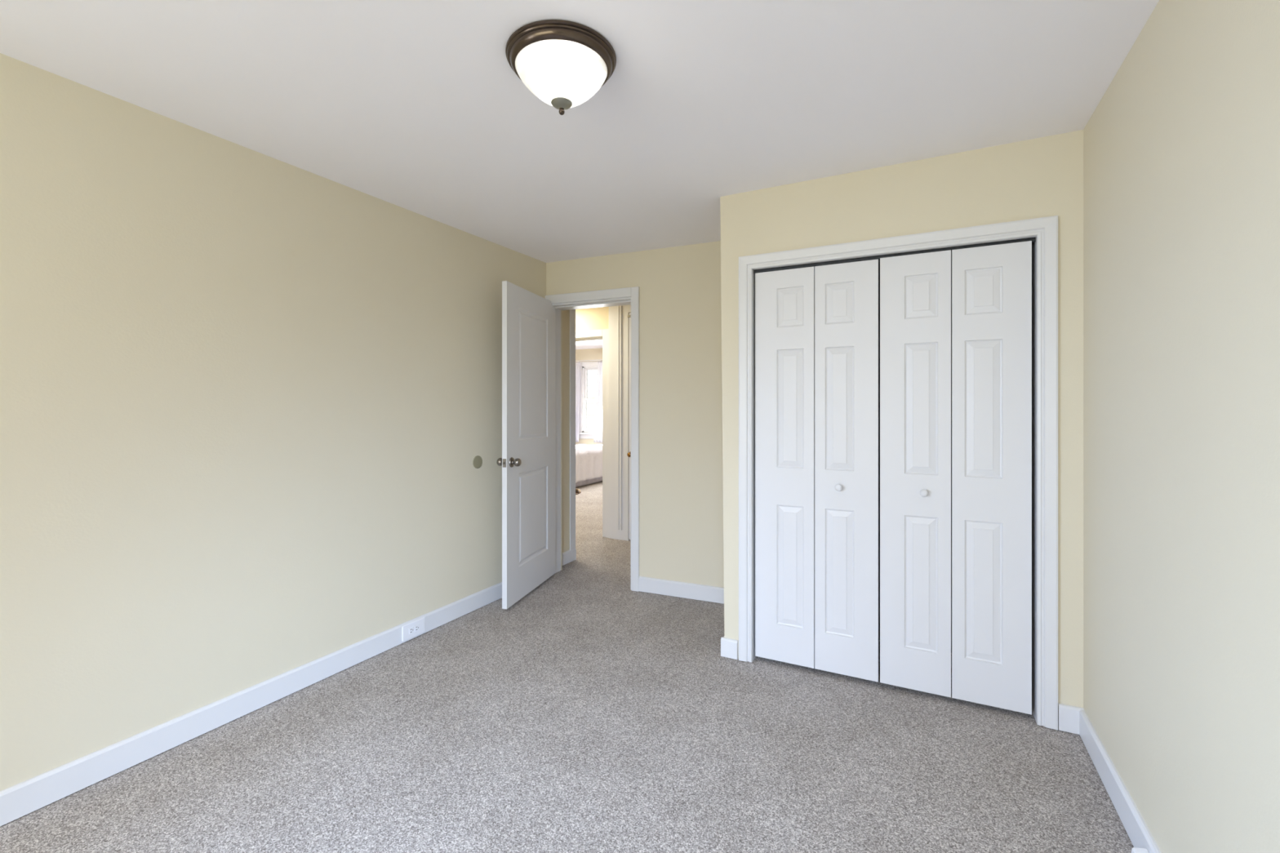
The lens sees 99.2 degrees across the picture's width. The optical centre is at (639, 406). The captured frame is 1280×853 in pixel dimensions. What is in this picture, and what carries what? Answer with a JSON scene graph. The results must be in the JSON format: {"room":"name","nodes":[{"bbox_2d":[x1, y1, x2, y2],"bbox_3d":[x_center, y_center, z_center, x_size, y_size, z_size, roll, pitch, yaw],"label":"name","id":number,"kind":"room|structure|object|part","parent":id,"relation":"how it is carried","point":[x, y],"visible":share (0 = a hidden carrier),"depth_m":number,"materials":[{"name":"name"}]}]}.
{"room":"empty bedroom","nodes":[
{"label":"empty bedroom","id":0,"kind":"room"},
{"bbox_2d":[0,53,562,791],"bbox_3d":[-2.082,0.102,1.771,0.120,2.455,6.080,0,0,27],"label":"wall","id":1,"kind":"structure","parent":0,"point":[249,398],"depth_m":2.23,"materials":[{"name":"beige paint"}]},
{"bbox_2d":[0,582,502,826],"bbox_3d":[-2.077,1.274,1.632,0.016,0.104,5.838,0,0,27],"label":"baseboard","id":2,"kind":"structure","parent":1,"relation":"attached to","point":[17,801],"depth_m":2.19,"materials":[{"name":"white paint"}]},
{"bbox_2d":[401,617,424,641],"bbox_3d":[-1.295,1.273,3.120,0.012,0.086,0.156,0,0,27],"label":"electrical outlet","id":3,"kind":"object","parent":1,"relation":"attached to","point":[415,628],"visible":1,"depth_m":3.11,"materials":[{"name":"white plastic"}]},
{"bbox_2d":[408,626,413,634],"bbox_3d":[-1.300,1.273,3.102,0.004,0.034,0.033,0,0,27],"label":"receptacle","id":4,"kind":"object","parent":3,"relation":"attached to","point":[411,628],"depth_m":3.10,"materials":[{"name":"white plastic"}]},
{"bbox_2d":[414,624,419,631],"bbox_3d":[-1.283,1.273,3.135,0.004,0.034,0.033,0,0,27],"label":"receptacle","id":5,"kind":"object","parent":3,"relation":"attached to","point":[416,626],"depth_m":3.14,"materials":[{"name":"white plastic"}]},
{"bbox_2d":[472,455,482,468],"bbox_3d":[-1.070,0.364,3.596,0.006,0.086,0.084,0,0,27],"label":"bumper cover","id":6,"kind":"object","parent":1,"relation":"attached to","point":[477,461],"visible":1,"depth_m":3.59,"materials":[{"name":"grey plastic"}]},
{"bbox_2d":[562,310,569,552],"bbox_3d":[-1.491,0.102,5.048,1.923,2.455,0.288,0,0,27],"label":"wall","id":7,"kind":"structure","parent":0,"point":[566,313],"depth_m":4.63,"materials":[{"name":"beige paint"}]},
{"bbox_2d":[562,548,576,565],"bbox_3d":[-0.621,1.276,4.619,0.016,0.100,0.262,0,0,27],"label":"baseboard","id":8,"kind":"structure","parent":7,"relation":"attached to","point":[569,556],"depth_m":4.64,"materials":[{"name":"white paint"}]},
{"bbox_2d":[569,309,575,550],"bbox_3d":[-0.582,0.180,4.701,0.012,2.100,0.080,0,0,27],"label":"trim","id":9,"kind":"structure","parent":7,"relation":"attached to","point":[572,312],"depth_m":4.69,"materials":[{"name":"white paint"}]},
{"bbox_2d":[0,480,1133,852],"bbox_3d":[-1.176,1.390,4.375,8.500,0.120,11.900,0,0,27],"label":"floor","id":10,"kind":"structure","parent":0,"point":[590,713],"depth_m":2.05,"materials":[{"name":"grey carpet"}]},
{"bbox_2d":[575,488,581,494],"bbox_3d":[-0.968,1.295,8.388,0.089,0.070,0.245,0,0,7],"label":"slipper","id":11,"kind":"object","parent":10,"relation":"on","point":[577,492],"visible":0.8,"depth_m":8.39,"materials":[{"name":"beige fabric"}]},
{"bbox_2d":[575,444,602,487],"bbox_3d":[-1.715,0.919,9.603,1.983,0.798,1.712,0,0,27],"label":"bed","id":12,"kind":"object","parent":10,"relation":"on","point":[588,458],"visible":0.2,"depth_m":9.18,"materials":[{"name":"white fabric"}]},
{"bbox_2d":[608,304,631,540],"bbox_3d":[0.126,0.154,5.276,1.011,2.352,0.086,0,0,27],"label":"door","id":13,"kind":"structure","parent":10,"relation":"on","point":[620,317],"depth_m":5.45,"materials":[{"name":"white paint"}]},
{"bbox_3d":[-0.202,0.107,5.450,0.040,2.245,0.016,0,0,27],"label":"moulding","id":14,"kind":"part","parent":13,"relation":"part of","materials":[{"name":"white paint"}]},
{"bbox_3d":[0.195,0.190,5.272,0.675,2.250,0.022,0,0,27],"label":"cupboard door","id":15,"kind":"part","parent":13,"relation":"part of","materials":[{"name":"white paint"}]},
{"bbox_2d":[0,0,1159,349],"bbox_3d":[-1.176,-1.185,4.375,8.500,0.120,11.900,0,0,27],"label":"ceiling","id":16,"kind":"structure","parent":0,"point":[420,107],"depth_m":1.93,"materials":[{"name":"white paint"}]},
{"bbox_2d":[505,19,616,115],"bbox_3d":[-0.252,-1.033,1.754,0.352,0.185,0.352,0,0,27],"label":"ceiling light","id":17,"kind":"object","parent":16,"relation":"attached to","point":[563,64],"visible":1,"depth_m":1.66,"materials":[{"name":"oil rubbed bronze"},{"name":"frosted white glass"}]},
{"bbox_3d":[-0.252,-1.035,1.754,0.293,0.120,0.293,0,0,27],"label":"lamp shade","id":18,"kind":"part","parent":17,"relation":"part of","materials":[{"name":"white glass"}]},
{"bbox_2d":[575,348,602,444],"bbox_3d":[0.045,0.102,10.125,5.200,2.455,0.140,0,0,27],"label":"wall","id":19,"kind":"structure","parent":0,"point":[591,353],"depth_m":10.59,"materials":[{"name":"beige paint"}]},
{"bbox_2d":[577,360,599,439],"bbox_3d":[-0.732,-0.130,10.475,1.100,1.500,0.170,0,0,27],"label":"window","id":20,"kind":"structure","parent":19,"relation":"attached to","point":[584,433],"depth_m":10.64,"materials":[{"name":"white paint"}]},
{"bbox_3d":[-0.757,0.515,10.426,1.100,0.030,0.060,0,0,27],"label":"sill","id":21,"kind":"part","parent":20,"relation":"part of","materials":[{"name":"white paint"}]},
{"bbox_3d":[-0.718,-0.145,10.501,0.860,1.290,0.110,0,0,27],"label":"frame","id":22,"kind":"part","parent":20,"relation":"part of","materials":[{"name":"white paint"}]},
{"bbox_3d":[-0.729,0.146,10.479,0.800,0.648,0.030,0,0,27],"label":"sash","id":23,"kind":"part","parent":20,"relation":"part of","materials":[{"name":"white paint"}]},
{"bbox_3d":[-0.716,-0.449,10.506,0.800,0.622,0.030,0,0,27],"label":"sash","id":24,"kind":"part","parent":20,"relation":"part of","materials":[{"name":"white paint"}]},
{"bbox_2d":[575,359,602,361],"bbox_3d":[-0.771,-0.892,10.398,1.360,0.044,0.122,0,0,27],"label":"curtain rod","id":25,"kind":"object","parent":19,"relation":"attached to","point":[598,359],"visible":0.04,"depth_m":10.45,"materials":[{"name":"white paint"}]},
{"bbox_2d":[575,361,580,442],"bbox_3d":[-1.269,-0.095,10.612,0.261,1.550,0.049,0,0,27],"label":"curtain","id":26,"kind":"object","parent":25,"relation":"hanging from","point":[577,364],"visible":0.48,"depth_m":10.58,"materials":[{"name":"white fabric"}]},
{"bbox_2d":[593,360,602,443],"bbox_3d":[-0.594,-0.095,10.264,0.661,1.550,0.049,0,0,27],"label":"curtain","id":27,"kind":"object","parent":25,"relation":"hanging from","point":[598,415],"visible":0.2,"depth_m":10.36,"materials":[{"name":"white fabric"}]},
{"bbox_2d":[575,306,631,540],"bbox_3d":[-0.666,0.102,5.800,7.900,2.455,0.120,0,0,27],"label":"wall","id":28,"kind":"structure","parent":0,"point":[592,318],"depth_m":5.64,"materials":[{"name":"beige paint"}]},
{"bbox_2d":[575,328,608,537],"bbox_3d":[-0.718,0.269,5.816,0.981,2.123,0.140,0,0,27],"label":"door frame","id":29,"kind":"structure","parent":28,"relation":"attached to","point":[602,335],"depth_m":5.55,"materials":[{"name":"white paint"}]},
{"bbox_3d":[-0.746,-0.757,5.762,0.825,0.072,0.020,0,0,27],"label":"head casing","id":30,"kind":"part","parent":29,"relation":"part of","materials":[{"name":"white paint"}]},
{"bbox_3d":[-0.345,0.269,5.556,0.078,2.123,0.020,0,0,27],"label":"casing","id":31,"kind":"part","parent":29,"relation":"part of","materials":[{"name":"white paint"}]},
{"bbox_2d":[546,240,724,587],"bbox_3d":[0.122,0.102,3.996,1.774,2.455,0.210,0,0,24],"label":"wall","id":32,"kind":"structure","parent":0,"point":[681,477],"depth_m":3.82,"materials":[{"name":"beige paint"}]},
{"bbox_2d":[497,280,555,608],"bbox_3d":[-0.781,0.247,3.915,0.168,2.126,0.814,0,0,14],"label":"door","id":33,"kind":"structure","parent":32,"relation":"in","point":[527,462],"depth_m":3.81,"materials":[{"name":"white paint"}]},
{"bbox_3d":[-0.912,0.364,3.604,0.067,0.066,0.066,0,0,14],"label":"knob","id":34,"kind":"part","parent":33,"relation":"part of","materials":[{"name":"silver metal"}]},
{"bbox_3d":[-0.878,0.364,3.531,0.024,0.056,0.002,0,0,14],"label":"latch plate","id":35,"kind":"part","parent":33,"relation":"part of","materials":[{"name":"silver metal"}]},
{"bbox_3d":[-0.814,0.364,3.579,0.067,0.066,0.066,0,0,14],"label":"knob","id":36,"kind":"part","parent":33,"relation":"part of","materials":[{"name":"silver metal"}]},
{"bbox_2d":[545,286,639,591],"bbox_3d":[-0.329,0.232,4.184,0.797,2.197,0.232,0,0,24],"label":"door frame","id":37,"kind":"structure","parent":32,"relation":"attached to","point":[627,295],"depth_m":3.97,"materials":[{"name":"white paint"}]},
{"bbox_3d":[-0.399,-0.833,4.099,0.739,0.068,0.020,0,0,24],"label":"head casing","id":38,"kind":"part","parent":37,"relation":"part of","materials":[{"name":"white paint"}]},
{"bbox_3d":[-0.034,0.232,3.939,0.058,2.197,0.020,0,0,24],"label":"casing","id":39,"kind":"part","parent":37,"relation":"part of","materials":[{"name":"white paint"}]},
{"bbox_2d":[638,576,724,604],"bbox_3d":[0.386,1.274,3.756,0.857,0.104,0.016,0,0,24],"label":"baseboard","id":40,"kind":"structure","parent":32,"relation":"attached to","point":[647,584],"depth_m":3.79,"materials":[{"name":"white paint"}]},
{"bbox_2d":[720,129,1083,707],"bbox_3d":[1.142,0.102,2.618,1.541,2.455,0.120,0,0,27],"label":"wall","id":41,"kind":"structure","parent":0,"point":[1041,177],"depth_m":2.42,"materials":[{"name":"beige paint"}]},
{"bbox_2d":[720,636,737,659],"bbox_3d":[0.473,1.278,2.886,0.090,0.096,0.016,0,0,27],"label":"baseboard","id":42,"kind":"structure","parent":41,"relation":"attached to","point":[729,647],"depth_m":2.88,"materials":[{"name":"white paint"}]},
{"bbox_2d":[755,259,878,682],"bbox_3d":[0.866,0.294,2.717,0.591,2.020,0.060,0,0,27],"label":"door","id":43,"kind":"structure","parent":41,"relation":"in","point":[816,327],"depth_m":2.71,"materials":[{"name":"white paint"}]},
{"bbox_3d":[0.966,0.391,2.649,0.034,0.034,0.030,0,0,27],"label":"knob","id":44,"kind":"part","parent":43,"relation":"part of","materials":[{"name":"white paint"}]},
{"bbox_2d":[754,237,1035,273],"bbox_3d":[1.141,-0.709,2.595,1.209,0.018,0.026,0,0,27],"label":"track","id":45,"kind":"object","parent":41,"relation":"attached to","point":[1033,239],"visible":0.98,"depth_m":2.57,"materials":[{"name":"metal"}]},
{"bbox_2d":[738,215,1057,729],"bbox_3d":[1.147,0.272,2.605,1.349,2.116,0.139,0,0,27],"label":"door frame","id":46,"kind":"structure","parent":41,"relation":"attached to","point":[1044,229],"depth_m":2.33,"materials":[{"name":"white paint"}]},
{"bbox_3d":[0.549,0.270,2.845,0.067,2.112,0.019,0,0,27],"label":"casing","id":47,"kind":"part","parent":46,"relation":"part of","materials":[{"name":"white paint"}]},
{"bbox_3d":[1.119,-0.752,2.551,1.349,0.067,0.019,0,0,27],"label":"head casing","id":48,"kind":"part","parent":46,"relation":"part of","materials":[{"name":"white paint"}]},
{"bbox_3d":[1.689,0.270,2.258,0.067,2.112,0.019,0,0,27],"label":"casing","id":49,"kind":"part","parent":46,"relation":"part of","materials":[{"name":"white paint"}]},
{"bbox_2d":[880,240,1031,715],"bbox_3d":[1.397,0.292,2.443,0.589,2.024,0.060,0,0,27],"label":"door","id":50,"kind":"structure","parent":41,"relation":"in","point":[992,285],"depth_m":2.44,"materials":[{"name":"white paint"}]},
{"bbox_3d":[1.292,0.391,2.481,0.034,0.034,0.030,0,0,27],"label":"knob","id":51,"kind":"part","parent":50,"relation":"part of","materials":[{"name":"white paint"}]},
{"bbox_2d":[1057,702,1084,734],"bbox_3d":[1.759,1.274,2.223,0.083,0.104,0.016,0,0,27],"label":"baseboard","id":52,"kind":"structure","parent":41,"relation":"attached to","point":[1068,715],"depth_m":2.22,"materials":[{"name":"white paint"}]},
{"bbox_2d":[878,252,951,653],"bbox_3d":[1.458,0.102,3.085,1.406,2.455,0.040,0,0,27],"label":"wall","id":53,"kind":"structure","parent":0,"point":[951,252],"depth_m":3.11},
{"bbox_2d":[1083,0,1279,852],"bbox_3d":[0.865,0.102,0.268,0.120,2.455,6.110,0,0,27],"label":"wall","id":54,"kind":"structure","parent":0,"point":[1181,148],"depth_m":1.34,"materials":[{"name":"beige paint"}]},
{"bbox_2d":[1079,709,1161,852],"bbox_3d":[0.595,1.274,-0.107,0.016,0.104,5.194,0,0,27],"label":"baseboard","id":55,"kind":"structure","parent":54,"relation":"attached to","point":[1140,835],"depth_m":1.80,"materials":[{"name":"white paint"}]},
{"bbox_2d":[1131,847,1149,852],"bbox_3d":[1.371,1.288,1.462,0.042,0.076,0.215,0,0,27],"label":"outlet box","id":56,"kind":"object","parent":54,"relation":"attached to","point":[1135,850],"visible":1,"depth_m":1.54,"materials":[{"name":"white plastic"}]},
{"label":"outside","id":57,"kind":"structure","parent":0,"visible":0},
{"bbox_3d":[-2.208,1.540,2.264,22.000,0.180,26.000,0,0,27],"label":"ground","id":58,"kind":"structure","parent":57,"visible":0},
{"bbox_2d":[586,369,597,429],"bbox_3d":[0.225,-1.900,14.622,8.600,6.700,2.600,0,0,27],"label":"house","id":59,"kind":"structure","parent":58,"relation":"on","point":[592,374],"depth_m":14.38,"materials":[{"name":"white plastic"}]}
]}

